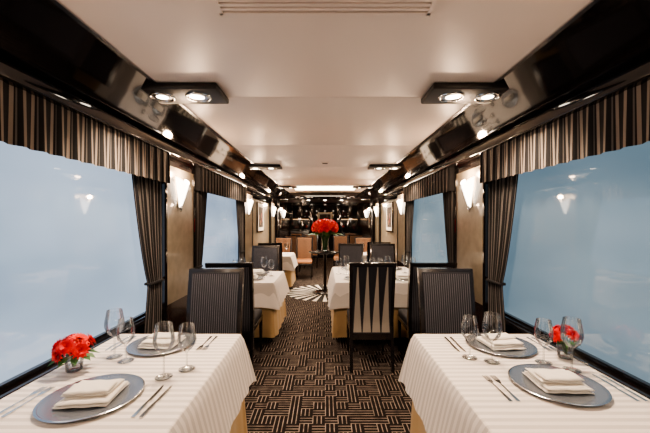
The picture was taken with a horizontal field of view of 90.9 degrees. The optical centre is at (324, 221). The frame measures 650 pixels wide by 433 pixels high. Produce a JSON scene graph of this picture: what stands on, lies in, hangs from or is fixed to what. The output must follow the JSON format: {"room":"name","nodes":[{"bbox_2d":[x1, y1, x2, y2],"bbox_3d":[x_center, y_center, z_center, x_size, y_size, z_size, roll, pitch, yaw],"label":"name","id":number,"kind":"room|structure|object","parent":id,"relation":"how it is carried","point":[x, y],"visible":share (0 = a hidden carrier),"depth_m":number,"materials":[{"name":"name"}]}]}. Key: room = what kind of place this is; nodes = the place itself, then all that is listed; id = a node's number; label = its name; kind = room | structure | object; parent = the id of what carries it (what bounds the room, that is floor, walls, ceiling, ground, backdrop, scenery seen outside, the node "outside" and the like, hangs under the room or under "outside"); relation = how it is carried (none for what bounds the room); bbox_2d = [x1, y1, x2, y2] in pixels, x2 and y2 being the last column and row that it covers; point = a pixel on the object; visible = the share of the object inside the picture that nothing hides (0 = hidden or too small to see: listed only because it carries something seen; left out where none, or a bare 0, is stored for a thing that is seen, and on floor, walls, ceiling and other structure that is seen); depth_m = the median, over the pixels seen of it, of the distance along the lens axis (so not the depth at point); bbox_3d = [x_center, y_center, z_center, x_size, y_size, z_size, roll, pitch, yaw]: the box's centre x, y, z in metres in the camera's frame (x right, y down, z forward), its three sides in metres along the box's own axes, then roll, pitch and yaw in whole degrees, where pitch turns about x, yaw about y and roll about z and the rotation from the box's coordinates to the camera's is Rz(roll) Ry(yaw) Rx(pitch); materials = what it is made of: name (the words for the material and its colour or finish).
{"room":"train carriage","nodes":[
{"label":"train carriage","id":0,"kind":"room"},
{"bbox_2d":[127,158,290,333],"bbox_3d":[-1.397,0.280,5.525,0.165,2.340,14.950,0,0,0],"label":"wall","id":1,"kind":"structure","parent":0,"point":[178,228],"depth_m":2.96,"materials":[{"name":"paint"}]},
{"bbox_2d":[0,316,145,398],"bbox_3d":[-1.377,0.740,1.645,0.085,0.030,7.150,0,0,0],"label":"trim","id":2,"kind":"structure","parent":1,"relation":"attached to","point":[141,321],"depth_m":1.57,"materials":[{"name":"black paint"}]},
{"bbox_2d":[0,141,146,391],"bbox_3d":[-1.407,0.150,1.645,0.045,1.200,1.950,0,0,0],"label":"window","id":3,"kind":"structure","parent":1,"relation":"in","point":[70,250],"depth_m":1.69,"materials":[{"name":"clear glass"}]},
{"bbox_2d":[0,80,169,182],"bbox_3d":[-1.319,-0.438,1.645,0.113,0.245,1.950,0,0,0],"label":"window valance","id":4,"kind":"object","parent":1,"relation":"attached to","point":[27,120],"visible":0.96,"depth_m":1.60,"materials":[{"name":"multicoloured fabric"}]},
{"bbox_2d":[132,174,163,333],"bbox_3d":[-1.337,0.210,2.390,0.057,1.520,0.439,0,0,0],"label":"curtain","id":5,"kind":"object","parent":4,"relation":"hanging from","point":[147,191],"visible":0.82,"depth_m":2.43,"materials":[{"name":"black fabric"}]},
{"bbox_2d":[0,59,278,200],"bbox_3d":[-1.306,-0.590,3.375,0.143,0.070,10.650,0,0,0],"label":"crown molding","id":6,"kind":"structure","parent":1,"relation":"attached to","point":[12,75],"depth_m":1.74,"materials":[{"name":"wood"}]},
{"bbox_2d":[175,176,188,211],"bbox_3d":[-1.282,-0.245,2.900,0.086,0.310,0.186,0,0,0],"label":"wall sconce","id":7,"kind":"object","parent":1,"relation":"attached to","point":[182,186],"visible":1,"depth_m":2.86,"materials":[{"name":"white"}]},
{"bbox_2d":[202,193,238,267],"bbox_3d":[-1.407,0.150,4.245,0.045,1.200,1.950,0,0,0],"label":"window","id":8,"kind":"structure","parent":1,"relation":"in","point":[221,233],"depth_m":4.32,"materials":[{"name":"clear glass"}]},
{"bbox_2d":[195,168,246,202],"bbox_3d":[-1.319,-0.438,4.245,0.113,0.245,1.950,0,0,0],"label":"window valance","id":9,"kind":"object","parent":1,"relation":"attached to","point":[206,181],"visible":0.94,"depth_m":3.79,"materials":[{"name":"black fabric"}]},
{"bbox_2d":[195,191,206,267],"bbox_3d":[-1.337,0.210,3.450,0.057,1.520,0.340,0,0,0],"label":"curtain","id":10,"kind":"object","parent":9,"relation":"hanging from","point":[200,196],"visible":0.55,"depth_m":3.38,"materials":[{"name":"black fabric"}]},
{"bbox_2d":[236,200,244,261],"bbox_3d":[-1.337,0.210,4.990,0.057,1.520,0.439,0,0,0],"label":"curtain","id":11,"kind":"object","parent":9,"relation":"hanging from","point":[239,204],"visible":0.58,"depth_m":5.01,"materials":[{"name":"black fabric"}]},
{"bbox_2d":[247,198,252,215],"bbox_3d":[-1.282,-0.245,5.500,0.086,0.310,0.186,0,0,0],"label":"wall sconce","id":12,"kind":"object","parent":1,"relation":"attached to","point":[250,202],"visible":1,"depth_m":5.46,"materials":[{"name":"white"}]},
{"bbox_2d":[257,202,263,231],"bbox_3d":[-1.363,-0.100,6.750,0.032,0.620,0.620,0,0,0],"label":"framed picture","id":13,"kind":"object","parent":1,"relation":"attached to","point":[260,206],"visible":1,"depth_m":6.69,"materials":[{"name":"black paint"}]},
{"bbox_2d":[275,193,374,241],"bbox_3d":[0.000,0.328,8.660,2.720,2.235,0.080,0,0,0],"label":"trim","id":14,"kind":"structure","parent":1,"relation":"attached to","point":[288,196],"depth_m":8.62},
{"bbox_2d":[59,0,590,202],"bbox_3d":[0.000,-0.840,5.575,2.800,0.100,15.050,0,0,0],"label":"ceiling","id":15,"kind":"structure","parent":0,"point":[302,92],"depth_m":1.62,"materials":[{"name":"white paint"}]},
{"bbox_2d":[0,0,287,197],"bbox_3d":[-1.173,-0.740,3.375,0.415,0.220,10.650,0,0,0],"label":"panel","id":16,"kind":"object","parent":15,"relation":"attached to","point":[37,37],"visible":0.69,"depth_m":1.57,"materials":[{"name":"black paint"}]},
{"bbox_2d":[50,0,289,192],"bbox_3d":[-0.973,-0.799,3.375,0.023,0.013,10.650,0,0,0],"label":"ceiling trim","id":17,"kind":"object","parent":15,"relation":"attached to","point":[56,2],"depth_m":1.52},
{"bbox_2d":[141,83,228,103],"bbox_3d":[-0.880,-0.776,1.950,0.520,0.046,0.250,0,0,0],"label":"ceiling spotlight","id":18,"kind":"object","parent":15,"relation":"attached to","point":[164,93],"depth_m":1.89,"materials":[{"name":"metal"}]},
{"bbox_2d":[249,164,281,169],"bbox_3d":[-0.880,-0.776,4.550,0.520,0.046,0.250,0,0,0],"label":"ceiling spotlight","id":19,"kind":"object","parent":15,"relation":"attached to","point":[257,166],"depth_m":4.47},
{"bbox_2d":[277,186,297,188],"bbox_3d":[-0.880,-0.776,7.150,0.520,0.046,0.250,0,0,0],"label":"ceiling spotlight","id":20,"kind":"object","parent":15,"relation":"attached to","point":[279,187],"depth_m":7.07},
{"bbox_2d":[212,0,437,15],"bbox_3d":[0.000,-0.793,1.140,0.800,0.013,0.160,0,0,0],"label":"ceiling air vent","id":21,"kind":"object","parent":15,"relation":"in","point":[224,7],"depth_m":1.18,"materials":[{"name":"metal"}]},
{"bbox_2d":[291,185,358,190],"bbox_3d":[0.000,-0.792,7.475,1.500,0.014,1.010,0,0,0],"label":"ceiling light panel","id":22,"kind":"object","parent":15,"relation":"attached to","point":[300,187],"depth_m":7.56,"materials":[{"name":"plastic"}]},
{"bbox_2d":[352,186,372,188],"bbox_3d":[0.880,-0.776,7.150,0.520,0.046,0.250,0,0,0],"label":"ceiling spotlight","id":23,"kind":"object","parent":15,"relation":"attached to","point":[358,187],"depth_m":7.07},
{"bbox_2d":[368,164,400,169],"bbox_3d":[0.880,-0.776,4.550,0.520,0.046,0.250,0,0,0],"label":"ceiling spotlight","id":24,"kind":"object","parent":15,"relation":"attached to","point":[372,166],"depth_m":4.47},
{"bbox_2d":[421,83,508,103],"bbox_3d":[0.880,-0.776,1.950,0.520,0.046,0.250,0,0,0],"label":"ceiling spotlight","id":25,"kind":"object","parent":15,"relation":"attached to","point":[438,93],"depth_m":1.89,"materials":[{"name":"metal"}]},
{"bbox_2d":[360,0,599,192],"bbox_3d":[0.974,-0.799,3.375,0.023,0.013,10.650,0,0,0],"label":"ceiling trim","id":26,"kind":"object","parent":15,"relation":"attached to","point":[592,2],"depth_m":1.52,"materials":[{"name":"wood"}]},
{"bbox_2d":[362,0,649,197],"bbox_3d":[1.173,-0.740,3.375,0.415,0.220,10.650,0,0,0],"label":"panel","id":27,"kind":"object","parent":15,"relation":"attached to","point":[612,37],"depth_m":1.58,"materials":[{"name":"black paint"}]},
{"bbox_2d":[291,203,358,257],"bbox_3d":[0.000,0.280,13.035,2.960,2.340,0.130,0,0,0],"label":"wall","id":28,"kind":"structure","parent":0,"point":[309,211],"depth_m":12.97,"materials":[{"name":"black paint"}]},
{"bbox_2d":[317,212,332,219],"bbox_3d":[0.000,-0.100,12.953,0.620,0.620,0.032,0,0,0],"label":"framed picture","id":29,"kind":"object","parent":28,"relation":"attached to","point":[320,215],"visible":0.46,"depth_m":12.94,"materials":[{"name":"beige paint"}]},
{"bbox_2d":[244,258,411,432],"bbox_3d":[0.000,1.490,5.525,3.000,0.080,15.150,0,0,0],"label":"floor","id":30,"kind":"structure","parent":0,"point":[304,383],"depth_m":2.91,"materials":[{"name":"carpet"}]},
{"bbox_2d":[0,334,255,432],"bbox_3d":[-0.875,1.077,1.515,0.878,0.738,1.107,0,0,0],"label":"tablecloth","id":31,"kind":"object","parent":30,"relation":"on","point":[208,398],"visible":0.75,"depth_m":1.43,"materials":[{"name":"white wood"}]},
{"bbox_2d":[0,386,47,413],"bbox_3d":[-1.198,0.705,1.262,0.024,0.003,0.215,0,0,1],"label":"fork","id":32,"kind":"object","parent":31,"relation":"on","point":[43,387],"visible":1,"depth_m":1.29,"materials":[{"name":"white"}]},
{"bbox_2d":[1,386,55,417],"bbox_3d":[-1.165,0.705,1.262,0.024,0.003,0.215,0,0,1],"label":"fork","id":33,"kind":"object","parent":31,"relation":"on","point":[50,387],"visible":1,"depth_m":1.26,"materials":[{"name":"white"}]},
{"bbox_2d":[47,333,99,372],"bbox_3d":[-1.194,0.618,1.524,0.207,0.176,0.205,0,0,0],"label":"flower vase","id":34,"kind":"object","parent":31,"relation":"on","point":[77,344],"visible":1,"depth_m":1.49,"materials":[{"name":"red plant"}]},
{"bbox_2d":[32,373,144,422],"bbox_3d":[-0.930,0.699,1.285,0.362,0.016,0.362,0,0,0],"label":"charger plate","id":35,"kind":"object","parent":31,"relation":"on","point":[43,412],"visible":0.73,"depth_m":1.22,"materials":[{"name":"grey metal"}]},
{"bbox_2d":[51,379,128,408],"bbox_3d":[-0.928,0.676,1.284,0.193,0.052,0.177,0,0,-6],"label":"folded napkin","id":36,"kind":"object","parent":35,"relation":"on","point":[86,393],"visible":1,"depth_m":1.24,"materials":[{"name":"beige fabric"}]},
{"bbox_2d":[104,308,124,359],"bbox_3d":[-1.105,0.584,1.680,0.092,0.245,0.092,0,0,0],"label":"wine glass","id":37,"kind":"object","parent":31,"relation":"on","point":[114,356],"visible":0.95,"depth_m":1.69,"materials":[{"name":"glass"}]},
{"bbox_2d":[105,336,130,350],"bbox_3d":[-1.204,0.705,1.861,0.015,0.003,0.228,0,0,1],"label":"table knife","id":38,"kind":"object","parent":31,"relation":"on","point":[128,336],"visible":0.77,"depth_m":1.84,"materials":[{"name":"white"}]},
{"bbox_2d":[110,336,136,350],"bbox_3d":[-1.171,0.705,1.861,0.015,0.003,0.228,0,0,2],"label":"table knife","id":39,"kind":"object","parent":31,"relation":"on","point":[134,336],"visible":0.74,"depth_m":1.82,"materials":[{"name":"white"}]},
{"bbox_2d":[116,317,134,363],"bbox_3d":[-1.015,0.599,1.630,0.084,0.215,0.084,0,0,0],"label":"wine glass","id":40,"kind":"object","parent":31,"relation":"on","point":[125,360],"visible":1,"depth_m":1.64,"materials":[{"name":"glass"}]},
{"bbox_2d":[131,385,163,417],"bbox_3d":[-0.694,0.705,1.269,0.015,0.003,0.228,0,0,0],"label":"table knife","id":41,"kind":"object","parent":31,"relation":"on","point":[152,397],"visible":1,"depth_m":1.25,"materials":[{"name":"white"}]},
{"bbox_2d":[139,385,172,417],"bbox_3d":[-0.660,0.705,1.269,0.015,0.003,0.228,0,0,2],"label":"table knife","id":42,"kind":"object","parent":31,"relation":"on","point":[152,405],"visible":1,"depth_m":1.23,"materials":[{"name":"white"}]},
{"bbox_2d":[127,331,196,355],"bbox_3d":[-0.935,0.699,1.845,0.362,0.016,0.362,0,0,0],"label":"charger plate","id":43,"kind":"object","parent":31,"relation":"on","point":[132,348],"visible":0.58,"depth_m":1.78,"materials":[{"name":"grey metal"}]},
{"bbox_2d":[138,332,185,348],"bbox_3d":[-0.936,0.676,1.846,0.193,0.052,0.177,0,0,3],"label":"folded napkin","id":44,"kind":"object","parent":43,"relation":"on","point":[163,339],"visible":0.65,"depth_m":1.79,"materials":[{"name":"beige fabric"}]},
{"bbox_2d":[153,321,174,380],"bbox_3d":[-0.735,0.584,1.460,0.092,0.245,0.092,0,0,0],"label":"wine glass","id":45,"kind":"object","parent":31,"relation":"on","point":[164,376],"visible":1,"depth_m":1.47,"materials":[{"name":"glass"}]},
{"bbox_2d":[177,322,195,371],"bbox_3d":[-0.665,0.599,1.540,0.084,0.215,0.084,0,0,0],"label":"wine glass","id":46,"kind":"object","parent":31,"relation":"on","point":[187,368],"visible":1,"depth_m":1.55,"materials":[{"name":"glass"}]},
{"bbox_2d":[196,336,211,349],"bbox_3d":[-0.700,0.705,1.867,0.024,0.003,0.215,0,0,0],"label":"fork","id":47,"kind":"object","parent":31,"relation":"on","point":[210,337],"visible":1,"depth_m":1.82,"materials":[{"name":"white"}]},
{"bbox_2d":[202,336,217,349],"bbox_3d":[-0.667,0.705,1.867,0.024,0.003,0.215,0,0,0],"label":"fork","id":48,"kind":"object","parent":31,"relation":"on","point":[205,347],"visible":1,"depth_m":1.84,"materials":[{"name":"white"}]},
{"bbox_2d":[186,268,244,334],"bbox_3d":[-0.892,0.919,2.421,0.446,1.060,0.582,0,0,-3],"label":"dining chair","id":49,"kind":"object","parent":30,"relation":"on","point":[214,295],"visible":0.61,"depth_m":2.60,"materials":[{"name":"fabric"}]},
{"bbox_2d":[205,262,262,365],"bbox_3d":[-0.915,0.919,3.319,0.446,1.060,0.582,0,0,0],"label":"dining chair","id":50,"kind":"object","parent":30,"relation":"on","point":[251,317],"visible":0.25,"depth_m":3.11,"materials":[{"name":"black paint"}]},
{"bbox_2d":[252,246,279,270],"bbox_3d":[-0.970,0.919,5.001,0.446,1.060,0.582,0,0,0],"label":"dining chair","id":51,"kind":"object","parent":30,"relation":"on","point":[271,252],"visible":0.42,"depth_m":5.20,"materials":[{"name":"fabric"}]},
{"bbox_2d":[244,271,289,340],"bbox_3d":[-0.896,1.077,4.179,0.781,0.738,0.961,0,0,0],"label":"dining table","id":52,"kind":"object","parent":30,"relation":"on","point":[270,292],"visible":0.51,"depth_m":3.74,"materials":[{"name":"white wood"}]},
{"bbox_2d":[261,257,267,275],"bbox_3d":[-0.805,0.584,4.230,0.092,0.245,0.092,0,0,0],"label":"wine glass","id":53,"kind":"object","parent":52,"relation":"on","point":[261,257],"visible":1,"depth_m":4.25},
{"bbox_3d":[-0.935,0.699,4.380,0.362,0.016,0.362,0,0,0],"label":"charger plate","id":54,"kind":"object","parent":52,"relation":"on","visible":0},
{"bbox_2d":[253,269,263,273],"bbox_3d":[-0.936,0.676,4.381,0.193,0.052,0.177,0,0,0],"label":"folded napkin","id":55,"kind":"object","parent":54,"relation":"on","point":[255,271],"visible":0.73,"depth_m":4.31,"materials":[{"name":"beige fabric"}]},
{"bbox_2d":[258,243,284,272],"bbox_3d":[-1.020,0.919,6.219,0.446,1.060,0.582,0,0,0],"label":"dining chair","id":56,"kind":"object","parent":30,"relation":"on","point":[259,244],"visible":0.22,"depth_m":5.96,"materials":[{"name":"black paint"}]},
{"bbox_2d":[275,237,291,251],"bbox_3d":[-1.060,0.919,7.911,0.446,1.060,0.582,0,0,0],"label":"dining chair","id":57,"kind":"object","parent":30,"relation":"on","point":[288,240],"visible":0.27,"depth_m":8.11,"materials":[{"name":"black paint"}]},
{"bbox_2d":[282,252,297,286],"bbox_3d":[-0.969,1.077,7.050,0.690,0.738,0.874,0,0,0],"label":"dining table","id":58,"kind":"object","parent":30,"relation":"on","point":[290,263],"visible":0.41,"depth_m":6.65,"materials":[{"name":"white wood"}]},
{"bbox_2d":[285,235,300,271],"bbox_3d":[-0.950,0.919,9.569,0.446,1.060,0.582,0,0,0],"label":"dining chair","id":59,"kind":"object","parent":30,"relation":"on","point":[292,236],"visible":0.27,"depth_m":9.33,"materials":[{"name":"leather"}]},
{"bbox_2d":[290,219,310,236],"bbox_3d":[-0.975,0.665,12.680,0.790,1.561,0.560,0,0,0],"label":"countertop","id":60,"kind":"structure","parent":30,"relation":"on","point":[291,231],"depth_m":12.45,"materials":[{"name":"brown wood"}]},
{"bbox_2d":[295,237,312,279],"bbox_3d":[-0.540,0.919,8.231,0.446,1.060,0.582,0,0,0],"label":"dining chair","id":61,"kind":"object","parent":30,"relation":"on","point":[304,245],"visible":0.91,"depth_m":8.39,"materials":[{"name":"black paint"}]},
{"bbox_2d":[287,285,327,301],"bbox_3d":[0.000,1.447,6.600,1.600,0.002,1.600,0,0,0],"label":"rug","id":62,"kind":"object","parent":30,"relation":"on","point":[306,293],"visible":0.38,"depth_m":6.39,"materials":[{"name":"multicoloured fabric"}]},
{"bbox_2d":[309,250,337,293],"bbox_3d":[0.000,1.020,6.600,0.660,0.847,0.660,0,0,0],"label":"pedestal table","id":63,"kind":"object","parent":62,"relation":"on","point":[321,291],"visible":0.77,"depth_m":6.57,"materials":[{"name":"black paint"}]},
{"bbox_2d":[309,219,341,250],"bbox_3d":[0.002,0.260,6.596,0.784,0.668,0.776,0,0,0],"label":"flower arrangement","id":64,"kind":"object","parent":63,"relation":"on","point":[319,226],"visible":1,"depth_m":6.46,"materials":[{"name":"red plant"}]},
{"bbox_2d":[304,234,317,268],"bbox_3d":[-0.450,0.919,10.231,0.446,1.060,0.582,0,0,0],"label":"dining chair","id":65,"kind":"object","parent":30,"relation":"on","point":[315,238],"visible":0.35,"depth_m":10.40,"materials":[{"name":"black paint"}]},
{"bbox_2d":[333,235,347,266],"bbox_3d":[0.450,0.919,8.931,0.446,1.060,0.582,0,0,0],"label":"dining chair","id":66,"kind":"object","parent":30,"relation":"on","point":[340,239],"visible":0.46,"depth_m":9.12,"materials":[{"name":"leather"}]},
{"bbox_2d":[338,244,362,266],"bbox_3d":[0.460,0.919,5.491,0.446,1.060,0.582,0,0,0],"label":"dining chair","id":67,"kind":"object","parent":30,"relation":"on","point":[354,251],"visible":0.41,"depth_m":5.69,"materials":[{"name":"fabric"}]},
{"bbox_2d":[344,233,356,243],"bbox_3d":[0.900,0.919,11.131,0.446,1.060,0.582,0,0,0],"label":"dining chair","id":68,"kind":"object","parent":30,"relation":"on","point":[348,234],"visible":0.09,"depth_m":11.35,"materials":[{"name":"black paint"}]},
{"bbox_2d":[349,235,362,243],"bbox_3d":[0.950,0.919,10.069,0.446,1.060,0.582,0,0,0],"label":"dining chair","id":69,"kind":"object","parent":30,"relation":"on","point":[351,237],"visible":0.2,"depth_m":9.80,"materials":[{"name":"leather"}]},
{"bbox_2d":[354,237,371,251],"bbox_3d":[0.980,0.919,7.951,0.446,1.060,0.582,0,0,0],"label":"dining chair","id":70,"kind":"object","parent":30,"relation":"on","point":[358,240],"visible":0.25,"depth_m":8.16,"materials":[{"name":"black paint"}]},
{"bbox_2d":[363,252,366,261],"bbox_3d":[0.969,1.077,7.175,0.688,0.738,0.725,0,0,0],"label":"dining table","id":71,"kind":"object","parent":30,"relation":"on","point":[364,253],"visible":0.05,"depth_m":6.84,"materials":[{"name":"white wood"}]},
{"bbox_2d":[327,267,408,337],"bbox_3d":[0.658,1.077,4.399,1.254,0.738,1.398,0,0,0],"label":"dining table","id":72,"kind":"object","parent":30,"relation":"on","point":[338,286],"visible":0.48,"depth_m":3.74,"materials":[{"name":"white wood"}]},
{"bbox_3d":[0.980,0.699,3.980,0.362,0.016,0.362,0,0,0],"label":"charger plate","id":73,"kind":"object","parent":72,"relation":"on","visible":0},
{"bbox_2d":[396,274,407,278],"bbox_3d":[0.982,0.676,3.979,0.193,0.052,0.177,0,0,0],"label":"folded napkin","id":74,"kind":"object","parent":73,"relation":"on","point":[398,276],"visible":0.7,"depth_m":3.93,"materials":[{"name":"beige fabric"}]},
{"bbox_2d":[346,262,396,372],"bbox_3d":[0.455,0.919,3.319,0.446,1.060,0.582,0,0,0],"label":"dining chair","id":75,"kind":"object","parent":30,"relation":"on","point":[370,313],"visible":1,"depth_m":3.11,"materials":[{"name":"black paint"}]},
{"bbox_2d":[367,242,390,261],"bbox_3d":[1.040,0.919,6.449,0.446,1.060,0.582,0,0,0],"label":"dining chair","id":76,"kind":"object","parent":30,"relation":"on","point":[368,243],"visible":0.03,"depth_m":6.16,"materials":[{"name":"black paint"}]},
{"bbox_2d":[370,244,394,261],"bbox_3d":[1.030,0.919,5.491,0.446,1.060,0.582,0,0,0],"label":"dining chair","id":77,"kind":"object","parent":30,"relation":"on","point":[379,251],"visible":0.35,"depth_m":5.69,"materials":[{"name":"fabric"}]},
{"bbox_2d":[397,262,456,350],"bbox_3d":[1.030,0.919,3.319,0.446,1.060,0.582,0,0,0],"label":"dining chair","id":78,"kind":"object","parent":30,"relation":"on","point":[409,318],"visible":0.34,"depth_m":3.11,"materials":[{"name":"black paint"}]},
{"bbox_2d":[417,268,475,333],"bbox_3d":[0.990,0.919,2.431,0.446,1.060,0.582,0,0,3],"label":"dining chair","id":79,"kind":"object","parent":30,"relation":"on","point":[445,295],"visible":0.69,"depth_m":2.61,"materials":[{"name":"fabric"}]},
{"bbox_2d":[398,334,649,432],"bbox_3d":[0.889,1.077,1.515,0.850,0.738,1.107,0,0,0],"label":"tablecloth","id":80,"kind":"object","parent":30,"relation":"on","point":[449,392],"visible":0.71,"depth_m":1.36,"materials":[{"name":"white fabric"}]},
{"bbox_2d":[444,337,459,351],"bbox_3d":[0.731,0.705,1.846,0.015,0.003,0.228,0,0,2],"label":"table knife","id":81,"kind":"object","parent":80,"relation":"on","point":[446,338],"visible":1,"depth_m":1.84,"materials":[{"name":"white"}]},
{"bbox_2d":[449,337,465,351],"bbox_3d":[0.764,0.705,1.846,0.016,0.003,0.228,0,0,1],"label":"table knife","id":82,"kind":"object","parent":80,"relation":"on","point":[451,338],"visible":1,"depth_m":1.84,"materials":[{"name":"white"}]},
{"bbox_2d":[461,314,478,359],"bbox_3d":[0.755,0.599,1.670,0.084,0.215,0.084,0,0,0],"label":"wine glass","id":83,"kind":"object","parent":80,"relation":"on","point":[465,356],"visible":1,"depth_m":1.68,"materials":[{"name":"glass"}]},
{"bbox_2d":[482,311,501,364],"bbox_3d":[0.845,0.584,1.620,0.092,0.245,0.092,0,0,0],"label":"wine glass","id":84,"kind":"object","parent":80,"relation":"on","point":[492,361],"visible":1,"depth_m":1.63,"materials":[{"name":"glass"}]},
{"bbox_2d":[482,375,512,401],"bbox_3d":[0.732,0.705,1.363,0.024,0.003,0.215,0,0,0],"label":"fork","id":85,"kind":"object","parent":80,"relation":"on","point":[489,380],"visible":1,"depth_m":1.36,"materials":[{"name":"white"}]},
{"bbox_2d":[465,332,537,356],"bbox_3d":[1.000,0.699,1.830,0.362,0.016,0.362,0,0,0],"label":"charger plate","id":86,"kind":"object","parent":80,"relation":"on","point":[531,349],"visible":0.63,"depth_m":1.75,"materials":[{"name":"grey metal"}]},
{"bbox_2d":[476,333,525,350],"bbox_3d":[0.999,0.676,1.831,0.193,0.052,0.177,0,0,-6],"label":"folded napkin","id":87,"kind":"object","parent":86,"relation":"on","point":[506,341],"visible":0.9,"depth_m":1.78,"materials":[{"name":"beige fabric"}]},
{"bbox_2d":[490,375,519,401],"bbox_3d":[0.765,0.705,1.363,0.024,0.003,0.215,0,0,2],"label":"fork","id":88,"kind":"object","parent":80,"relation":"on","point":[495,378],"visible":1,"depth_m":1.36,"materials":[{"name":"white"}]},
{"bbox_2d":[526,337,551,351],"bbox_3d":[1.235,0.705,1.853,0.024,0.003,0.215,0,0,0],"label":"fork","id":89,"kind":"object","parent":80,"relation":"on","point":[546,348],"visible":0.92,"depth_m":1.83,"materials":[{"name":"white"}]},
{"bbox_2d":[534,318,553,365],"bbox_3d":[1.100,0.599,1.610,0.084,0.215,0.084,0,0,0],"label":"wine glass","id":90,"kind":"object","parent":80,"relation":"on","point":[539,361],"visible":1,"depth_m":1.62,"materials":[{"name":"glass"}]},
{"bbox_2d":[531,337,556,350],"bbox_3d":[1.268,0.705,1.853,0.024,0.003,0.215,0,0,-1],"label":"fork","id":91,"kind":"object","parent":80,"relation":"on","point":[550,347],"visible":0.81,"depth_m":1.80,"materials":[{"name":"white"}]},
{"bbox_2d":[508,364,611,406],"bbox_3d":[1.000,0.699,1.385,0.362,0.016,0.362,0,0,0],"label":"charger plate","id":92,"kind":"object","parent":80,"relation":"on","point":[602,396],"visible":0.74,"depth_m":1.32,"materials":[{"name":"grey metal"}]},
{"bbox_2d":[522,368,594,393],"bbox_3d":[1.001,0.676,1.384,0.193,0.052,0.177,0,0,3],"label":"folded napkin","id":93,"kind":"object","parent":92,"relation":"on","point":[554,381],"visible":1,"depth_m":1.34,"materials":[{"name":"beige fabric"}]},
{"bbox_2d":[549,325,580,359],"bbox_3d":[1.248,0.621,1.667,0.144,0.172,0.144,0,0,0],"label":"flower vase","id":94,"kind":"object","parent":80,"relation":"on","point":[570,332],"visible":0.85,"depth_m":1.65,"materials":[{"name":"red plant"}]},
{"bbox_2d":[560,316,583,372],"bbox_3d":[1.180,0.584,1.530,0.092,0.245,0.092,0,0,0],"label":"wine glass","id":95,"kind":"object","parent":80,"relation":"on","point":[580,327],"visible":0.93,"depth_m":1.54,"materials":[{"name":"glass"}]},
{"bbox_2d":[592,374,640,401],"bbox_3d":[1.236,0.705,1.369,0.015,0.003,0.228,0,0,2],"label":"table knife","id":96,"kind":"object","parent":80,"relation":"on","point":[601,379],"visible":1,"depth_m":1.35,"materials":[{"name":"white"}]},
{"bbox_2d":[599,374,648,401],"bbox_3d":[1.270,0.705,1.369,0.015,0.003,0.228,0,0,2],"label":"table knife","id":97,"kind":"object","parent":80,"relation":"on","point":[603,376],"visible":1,"depth_m":1.35,"materials":[{"name":"white"}]},
{"bbox_2d":[359,158,522,333],"bbox_3d":[1.397,0.280,5.525,0.165,2.340,14.950,0,0,0],"label":"wall","id":98,"kind":"structure","parent":0,"point":[471,228],"depth_m":3.02,"materials":[{"name":"light beige polished wood veneer"},{"name":"black lacquer"}]},
{"bbox_2d":[386,202,392,231],"bbox_3d":[1.363,-0.100,6.750,0.032,0.620,0.620,0,0,0],"label":"framed picture","id":99,"kind":"object","parent":98,"relation":"attached to","point":[389,206],"visible":1,"depth_m":6.69,"materials":[{"name":"black paint"}]},
{"bbox_2d":[397,198,402,215],"bbox_3d":[1.282,-0.245,5.500,0.086,0.310,0.186,0,0,0],"label":"wall sconce","id":100,"kind":"object","parent":98,"relation":"attached to","point":[399,202],"visible":1,"depth_m":5.46,"materials":[{"name":"white"}]},
{"bbox_2d":[403,168,454,202],"bbox_3d":[1.319,-0.438,4.245,0.113,0.245,1.950,0,0,0],"label":"window valance","id":101,"kind":"object","parent":98,"relation":"attached to","point":[443,181],"visible":0.94,"depth_m":3.79,"materials":[{"name":"black fabric"}]},
{"bbox_2d":[405,200,413,268],"bbox_3d":[1.337,0.210,4.990,0.057,1.520,0.439,0,0,0],"label":"curtain","id":102,"kind":"object","parent":101,"relation":"hanging from","point":[410,204],"visible":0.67,"depth_m":5.01,"materials":[{"name":"black fabric"}]},
{"bbox_2d":[443,191,454,261],"bbox_3d":[1.337,0.210,3.450,0.057,1.520,0.340,0,0,0],"label":"curtain","id":103,"kind":"object","parent":101,"relation":"hanging from","point":[449,196],"visible":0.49,"depth_m":3.38,"materials":[{"name":"black fabric"}]},
{"bbox_2d":[411,193,447,261],"bbox_3d":[1.407,0.150,4.245,0.045,1.200,1.950,0,0,0],"label":"window","id":104,"kind":"structure","parent":98,"relation":"in","point":[428,233],"depth_m":4.32,"materials":[{"name":"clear glass"}]},
{"bbox_2d":[461,176,474,211],"bbox_3d":[1.282,-0.245,2.900,0.086,0.310,0.186,0,0,0],"label":"wall sconce","id":105,"kind":"object","parent":98,"relation":"attached to","point":[467,186],"visible":1,"depth_m":2.86,"materials":[{"name":"white"}]},
{"bbox_2d":[371,59,649,200],"bbox_3d":[1.306,-0.590,3.375,0.143,0.070,10.650,0,0,0],"label":"crown molding","id":106,"kind":"structure","parent":98,"relation":"attached to","point":[637,75],"depth_m":1.74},
{"bbox_2d":[480,80,649,182],"bbox_3d":[1.319,-0.438,1.645,0.113,0.245,1.950,0,0,0],"label":"window valance","id":107,"kind":"object","parent":98,"relation":"attached to","point":[622,120],"visible":0.98,"depth_m":1.61,"materials":[{"name":"black fabric"}]},
{"bbox_2d":[486,174,517,332],"bbox_3d":[1.337,0.210,2.390,0.057,1.520,0.439,0,0,0],"label":"curtain","id":108,"kind":"object","parent":107,"relation":"hanging from","point":[502,191],"visible":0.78,"depth_m":2.44,"materials":[{"name":"black fabric"}]},
{"bbox_2d":[503,141,649,391],"bbox_3d":[1.407,0.150,1.645,0.045,1.200,1.950,0,0,0],"label":"window","id":109,"kind":"structure","parent":98,"relation":"in","point":[579,248],"depth_m":1.70,"materials":[{"name":"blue glass"}]},
{"bbox_2d":[504,316,649,398],"bbox_3d":[1.377,0.740,1.645,0.085,0.030,7.150,0,0,0],"label":"trim","id":110,"kind":"structure","parent":98,"relation":"attached to","point":[508,321],"depth_m":1.64,"materials":[{"name":"black paint"}]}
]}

